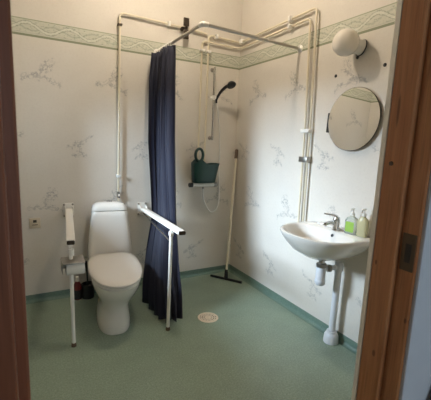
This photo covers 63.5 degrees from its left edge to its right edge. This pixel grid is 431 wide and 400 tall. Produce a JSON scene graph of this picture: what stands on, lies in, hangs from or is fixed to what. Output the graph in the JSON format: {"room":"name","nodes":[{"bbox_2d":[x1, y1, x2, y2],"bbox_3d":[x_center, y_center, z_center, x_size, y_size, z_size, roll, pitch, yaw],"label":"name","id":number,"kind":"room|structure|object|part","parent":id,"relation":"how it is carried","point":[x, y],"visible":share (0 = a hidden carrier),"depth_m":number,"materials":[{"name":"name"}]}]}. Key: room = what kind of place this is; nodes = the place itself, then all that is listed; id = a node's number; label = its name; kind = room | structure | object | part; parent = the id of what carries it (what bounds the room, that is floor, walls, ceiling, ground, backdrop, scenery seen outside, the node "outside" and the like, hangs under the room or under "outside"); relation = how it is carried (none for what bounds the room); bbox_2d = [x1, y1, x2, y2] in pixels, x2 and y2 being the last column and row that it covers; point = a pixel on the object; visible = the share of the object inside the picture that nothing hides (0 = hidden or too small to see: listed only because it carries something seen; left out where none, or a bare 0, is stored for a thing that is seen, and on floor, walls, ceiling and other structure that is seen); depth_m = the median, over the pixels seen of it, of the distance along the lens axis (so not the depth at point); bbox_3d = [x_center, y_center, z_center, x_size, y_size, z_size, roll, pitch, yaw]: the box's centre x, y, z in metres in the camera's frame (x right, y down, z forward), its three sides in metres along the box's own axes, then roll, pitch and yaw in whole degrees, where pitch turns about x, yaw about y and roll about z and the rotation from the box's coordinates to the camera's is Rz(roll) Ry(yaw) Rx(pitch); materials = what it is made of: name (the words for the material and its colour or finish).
{"room":"bathroom","nodes":[
{"label":"bathroom","id":0,"kind":"room"},
{"bbox_2d":[10,0,242,295],"bbox_3d":[-0.721,-0.687,3.205,2.320,3.050,0.120,-3,11,-29],"label":"wall","id":1,"kind":"structure","parent":0,"point":[65,52],"depth_m":3.02,"materials":[{"name":"paint"}]},
{"bbox_2d":[29,218,40,228],"bbox_3d":[-1.486,0.191,2.866,0.082,0.086,0.014,-3,11,-29],"label":"wall outlet","id":2,"kind":"object","parent":1,"relation":"attached to","point":[33,222],"visible":1,"depth_m":2.86,"materials":[{"name":"beige plastic"}]},
{"bbox_2d":[63,203,76,346],"bbox_3d":[-1.111,0.509,2.650,0.087,0.841,0.863,-2,10,-22],"label":"support rail","id":3,"kind":"object","parent":1,"relation":"attached to","point":[68,208],"visible":0.98,"depth_m":2.34,"materials":[{"name":"metal"}]},
{"bbox_3d":[-1.256,0.086,2.977,0.086,0.124,0.010,-3,11,-29],"label":"wall plate","id":4,"kind":"part","parent":3,"relation":"part of","materials":[{"name":"white metal"}]},
{"bbox_3d":[-1.081,0.179,2.582,0.054,0.082,0.806,-2,10,-23],"label":"arm","id":5,"kind":"part","parent":3,"relation":"part of"},
{"bbox_3d":[-0.950,0.623,2.308,0.027,0.703,0.044,-3,11,-29],"label":"leg","id":6,"kind":"part","parent":3,"relation":"part of","materials":[{"name":"white metal"}]},
{"bbox_2d":[61,249,84,274],"bbox_3d":[-0.926,0.390,2.264,0.140,0.142,0.115,-3,11,-29],"label":"toilet paper holder","id":7,"kind":"object","parent":3,"relation":"attached to","point":[78,259],"visible":0.82,"depth_m":2.25,"materials":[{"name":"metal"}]},
{"bbox_2d":[65,263,84,275],"bbox_3d":[-0.918,0.440,2.275,0.110,0.092,0.092,-3,11,-29],"label":"toilet paper roll","id":8,"kind":"object","parent":7,"relation":"on","point":[73,269],"visible":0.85,"depth_m":2.24,"materials":[{"name":"white paper"}]},
{"bbox_2d":[26,264,229,304],"bbox_3d":[-0.744,0.797,3.383,2.080,0.064,0.034,-3,11,-29],"label":"baseboard","id":9,"kind":"structure","parent":1,"relation":"attached to","point":[42,297],"depth_m":3.08,"materials":[{"name":"green plastic"}]},
{"bbox_2d":[137,202,185,330],"bbox_3d":[-0.487,0.506,2.900,0.094,0.816,1.022,-2,11,-26],"label":"support rail","id":10,"kind":"object","parent":1,"relation":"attached to","point":[142,209],"visible":1,"depth_m":2.58,"materials":[{"name":"metal"}]},
{"bbox_3d":[-0.696,0.082,3.289,0.086,0.124,0.010,-3,11,-29],"label":"wall plate","id":11,"kind":"part","parent":10,"relation":"part of","materials":[{"name":"white metal"}]},
{"bbox_3d":[-0.454,0.155,2.831,0.054,0.042,0.966,-3,11,-27],"label":"arm","id":12,"kind":"part","parent":10,"relation":"part of"},
{"bbox_3d":[-0.338,0.588,2.559,0.025,0.740,0.053,5,10,15],"label":"leg","id":13,"kind":"part","parent":10,"relation":"part of","materials":[{"name":"white metal"}]},
{"bbox_2d":[116,12,207,200],"bbox_3d":[-0.481,-0.776,3.210,0.859,1.642,0.046,-3,11,-29],"label":"pipe","id":14,"kind":"object","parent":1,"relation":"attached to","point":[168,23],"visible":0.9,"depth_m":3.02,"materials":[{"name":"white metal"}]},
{"bbox_2d":[180,17,188,39],"bbox_3d":[-0.279,-1.550,3.163,0.064,0.180,0.081,-3,11,-29],"label":"stopcock","id":15,"kind":"object","parent":14,"relation":"attached to","point":[186,20],"visible":0.94,"depth_m":3.13,"materials":[{"name":"brown metal"}]},
{"bbox_3d":[-0.264,-1.545,3.137,0.052,0.180,0.020,-3,11,-29],"label":"handle","id":16,"kind":"part","parent":15,"relation":"part of","materials":[{"name":"brown metal"}]},
{"bbox_2d":[188,182,217,188],"bbox_3d":[-0.133,-0.166,3.489,0.312,0.100,0.090,-3,11,-29],"label":"shower mixer","id":17,"kind":"object","parent":1,"relation":"attached to","point":[215,184],"visible":0.73,"depth_m":3.46,"materials":[{"name":"silver metal"}]},
{"bbox_2d":[191,147,219,182],"bbox_3d":[-0.099,-0.344,3.426,0.288,0.342,0.148,-3,11,-29],"label":"plastic container","id":18,"kind":"object","parent":17,"relation":"on","point":[201,171],"visible":1,"depth_m":3.37,"materials":[{"name":"green plastic"}]},
{"bbox_3d":[-0.157,-0.434,3.365,0.108,0.148,0.030,-3,11,-29],"label":"handle","id":19,"kind":"part","parent":18,"relation":"part of","materials":[{"name":"green plastic"}]},
{"bbox_2d":[208,67,216,139],"bbox_3d":[-0.029,-0.941,3.422,0.066,0.696,0.090,-3,11,-29],"label":"shower rail","id":20,"kind":"object","parent":1,"relation":"attached to","point":[213,97],"visible":1,"depth_m":3.40,"materials":[{"name":"silver metal"}]},
{"bbox_2d":[202,81,235,212],"bbox_3d":[0.042,-0.491,3.414,0.229,1.298,0.226,-7,13,-43],"label":"shower","id":21,"kind":"object","parent":20,"relation":"attached to","point":[231,84],"visible":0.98,"depth_m":3.48,"materials":[{"name":"black plastic"}]},
{"bbox_3d":[0.072,-1.026,3.351,0.159,0.184,0.031,8,11,32],"label":"handle","id":22,"kind":"part","parent":21,"relation":"part of","materials":[{"name":"black plastic"}]},
{"bbox_2d":[26,271,355,399],"bbox_3d":[-0.144,1.081,2.317,2.320,0.100,2.780,-3,11,-29],"label":"floor","id":23,"kind":"structure","parent":0,"point":[256,348],"depth_m":2.33,"materials":[{"name":"green plastic"}]},
{"bbox_2d":[74,276,81,299],"bbox_3d":[-1.203,0.765,3.036,0.070,0.204,0.070,-3,11,-29],"label":"bottle","id":24,"kind":"object","parent":23,"relation":"on","point":[77,285],"visible":0.93,"depth_m":3.01,"materials":[{"name":"red plastic"}]},
{"bbox_2d":[81,281,93,299],"bbox_3d":[-1.127,0.798,3.079,0.112,0.131,0.112,-3,11,-29],"label":"brush holder","id":25,"kind":"object","parent":23,"relation":"on","point":[87,291],"visible":0.88,"depth_m":3.04,"materials":[{"name":"black plastic"}]},
{"bbox_2d":[85,261,88,285],"bbox_3d":[-1.122,0.688,3.061,0.076,0.309,0.076,-3,11,-29],"label":"toilet brush","id":26,"kind":"object","parent":25,"relation":"in","point":[86,267],"visible":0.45,"depth_m":3.05,"materials":[{"name":"black plastic"}]},
{"bbox_2d":[87,200,141,334],"bbox_3d":[-0.796,0.495,2.736,0.390,0.867,0.934,-1,10,-22],"label":"toilet","id":27,"kind":"object","parent":23,"relation":"on","point":[115,273],"visible":1,"depth_m":2.67,"materials":[{"name":"white ceramic"}]},
{"bbox_3d":[-0.924,0.049,3.032,0.294,0.070,0.150,-1,10,-22],"label":"cistern lid","id":28,"kind":"part","parent":27,"relation":"part of","materials":[{"name":"white ceramic"}]},
{"bbox_3d":[-0.757,0.540,2.643,0.378,0.019,0.702,-1,10,-22],"label":"seat","id":29,"kind":"part","parent":27,"relation":"part of","materials":[{"name":"white plastic"}]},
{"bbox_3d":[-0.756,0.515,2.638,0.390,0.029,0.719,-1,10,-22],"label":"lid","id":30,"kind":"part","parent":27,"relation":"part of","materials":[{"name":"white plastic"}]},
{"bbox_3d":[-0.796,0.732,2.752,0.358,0.395,0.838,-1,10,-22],"label":"bowl","id":31,"kind":"part","parent":27,"relation":"part of","materials":[{"name":"white ceramic"}]},
{"bbox_2d":[198,312,217,322],"bbox_3d":[-0.061,0.948,2.817,0.168,0.004,0.168,-3,11,-29],"label":"floor drain","id":32,"kind":"object","parent":23,"relation":"on","point":[207,317],"visible":1,"depth_m":2.81,"materials":[{"name":"metal"}]},
{"bbox_2d":[210,149,241,283],"bbox_3d":[0.156,0.162,3.537,0.296,1.337,0.352,-3,11,-29],"label":"squeegee","id":33,"kind":"object","parent":23,"relation":"on","point":[225,277],"visible":1,"depth_m":3.60,"materials":[{"name":"black plastic"}]},
{"bbox_2d":[224,269,227,278],"bbox_3d":[0.110,0.765,3.597,0.046,0.100,0.046,-3,11,-29],"label":"socket","id":34,"kind":"object","parent":33,"relation":"attached to","point":[226,270],"depth_m":3.59,"materials":[{"name":"black plastic"}]},
{"bbox_3d":[0.163,0.160,3.613,0.026,1.180,0.255,5,10,14],"label":"handle","id":35,"kind":"part","parent":33,"relation":"part of","materials":[{"name":"beige paint"}]},
{"bbox_2d":[323,260,342,345],"bbox_3d":[0.852,0.731,2.492,0.106,0.612,0.106,-3,11,-29],"label":"pipe","id":36,"kind":"object","parent":23,"relation":"on","point":[331,336],"visible":0.99,"depth_m":2.48,"materials":[{"name":"white plastic"}]},
{"bbox_2d":[230,0,396,342],"bbox_3d":[0.911,-0.510,2.537,0.120,3.050,2.660,-3,11,-29],"label":"wall","id":37,"kind":"structure","parent":0,"point":[272,77],"depth_m":2.82,"materials":[{"name":"paint"}]},
{"bbox_2d":[154,21,302,52],"bbox_3d":[0.070,-1.262,2.929,0.910,0.072,0.932,-3,11,-29],"label":"rail","id":38,"kind":"object","parent":37,"relation":"attached to","point":[201,24],"visible":0.85,"depth_m":2.54,"materials":[{"name":"grey metal"}]},
{"bbox_2d":[142,40,182,321],"bbox_3d":[-0.446,-0.192,2.866,0.284,2.182,0.784,-3,11,-29],"label":"shower curtain","id":39,"kind":"object","parent":38,"relation":"hanging from","point":[162,74],"visible":0.91,"depth_m":2.90,"materials":[{"name":"blue fabric"}]},
{"bbox_3d":[-0.310,-1.254,2.737,0.023,0.029,0.891,-3,11,-29],"label":"rail","id":40,"kind":"part","parent":38,"relation":"part of","materials":[{"name":"grey metal"}]},
{"bbox_3d":[0.302,-1.194,2.560,0.857,0.041,0.023,-3,11,-30],"label":"rail","id":41,"kind":"part","parent":38,"relation":"part of","materials":[{"name":"grey metal"}]},
{"bbox_2d":[197,18,312,221],"bbox_3d":[0.338,-0.554,2.954,0.452,1.773,1.348,-3,11,-29],"label":"pipe","id":42,"kind":"object","parent":37,"relation":"attached to","point":[302,159],"visible":0.83,"depth_m":2.79,"materials":[{"name":"white metal"}]},
{"bbox_2d":[203,8,317,221],"bbox_3d":[0.369,-0.605,2.962,0.384,1.793,1.347,-3,11,-29],"label":"pipe","id":43,"kind":"object","parent":37,"relation":"attached to","point":[290,18],"visible":0.77,"depth_m":2.77,"materials":[{"name":"white metal"}]},
{"bbox_2d":[229,265,357,354],"bbox_3d":[0.756,0.956,2.793,0.034,0.064,2.545,-3,11,-29],"label":"baseboard","id":44,"kind":"structure","parent":37,"relation":"attached to","point":[346,342],"depth_m":2.97,"materials":[{"name":"green plastic"}]},
{"bbox_2d":[280,221,369,260],"bbox_3d":[0.701,0.299,2.379,0.469,0.191,0.582,-3,11,-29],"label":"washbasin","id":45,"kind":"object","parent":37,"relation":"attached to","point":[316,241],"visible":0.93,"depth_m":2.26,"materials":[{"name":"white ceramic"}]},
{"bbox_2d":[314,260,336,285],"bbox_3d":[0.772,0.491,2.421,0.161,0.205,0.072,0,10,-16],"label":"trap","id":46,"kind":"object","parent":45,"relation":"attached to","point":[322,267],"visible":0.98,"depth_m":2.39,"materials":[{"name":"white plastic"}]},
{"bbox_2d":[314,267,325,285],"bbox_3d":[0.728,0.526,2.415,0.072,0.135,0.072,-3,11,-29],"label":"cup","id":47,"kind":"object","parent":46,"relation":"on","point":[320,271],"depth_m":2.39,"materials":[{"name":"white plastic"}]},
{"bbox_2d":[323,213,339,230],"bbox_3d":[0.796,0.150,2.402,0.148,0.122,0.055,-1,10,-21],"label":"tap","id":48,"kind":"object","parent":45,"relation":"on","point":[336,220],"visible":1,"depth_m":2.40,"materials":[{"name":"silver metal"}]},
{"bbox_3d":[0.784,0.162,2.389,0.116,0.040,0.025,-3,11,-29],"label":"spout","id":49,"kind":"part","parent":48,"relation":"part of","materials":[{"name":"silver metal"}]},
{"bbox_3d":[0.800,0.109,2.406,0.100,0.042,0.028,1,9,-8],"label":"lever","id":50,"kind":"part","parent":48,"relation":"part of","materials":[{"name":"silver metal"}]},
{"bbox_2d":[344,208,357,234],"bbox_3d":[0.909,0.141,2.326,0.065,0.175,0.081,-6,12,-40],"label":"soap bottle","id":51,"kind":"object","parent":45,"relation":"on","point":[351,221],"visible":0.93,"depth_m":2.31,"materials":[{"name":"clear plastic"}]},
{"bbox_2d":[356,209,368,237],"bbox_3d":[0.954,0.148,2.261,0.060,0.185,0.065,-6,12,-40],"label":"soap bottle","id":52,"kind":"object","parent":45,"relation":"on","point":[363,223],"visible":1,"depth_m":2.25,"materials":[{"name":"white plastic"}]},
{"bbox_2d":[332,28,367,58],"bbox_3d":[0.862,-1.011,2.254,0.223,0.175,0.168,-3,11,-29],"label":"wall lamp","id":53,"kind":"object","parent":37,"relation":"attached to","point":[346,42],"visible":1,"depth_m":2.19,"materials":[{"name":"white glass"}]},
{"bbox_2d":[326,87,380,150],"bbox_3d":[0.919,-0.543,2.352,0.028,0.420,0.441,-3,11,-29],"label":"wall mirror","id":54,"kind":"object","parent":37,"relation":"attached to","point":[354,119],"visible":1,"depth_m":2.32,"materials":[{"name":"clear glass"}]},
{"bbox_2d":[405,224,430,399],"bbox_3d":[0.507,-0.253,0.883,2.200,3.050,0.115,-3,11,-29],"label":"wall","id":55,"kind":"structure","parent":0,"point":[419,379],"depth_m":0.98,"materials":[{"name":"paint"}]},
{"bbox_2d":[0,0,430,399],"bbox_3d":[0.089,0.240,0.746,0.962,2.090,0.145,-3,11,-29],"label":"door frame","id":56,"kind":"structure","parent":55,"relation":"in","point":[401,218],"depth_m":0.89,"materials":[{"name":"brown wood"}]},
{"bbox_3d":[0.460,0.210,1.020,0.047,2.090,0.020,-3,11,-29],"label":"casing","id":57,"kind":"part","parent":56,"relation":"part of","materials":[{"name":"white paint"}]},
{"bbox_3d":[0.505,0.138,0.913,0.003,0.100,0.037,-3,11,-29],"label":"strike plate","id":58,"kind":"part","parent":56,"relation":"part of","materials":[{"name":"gold metal"}]}
]}

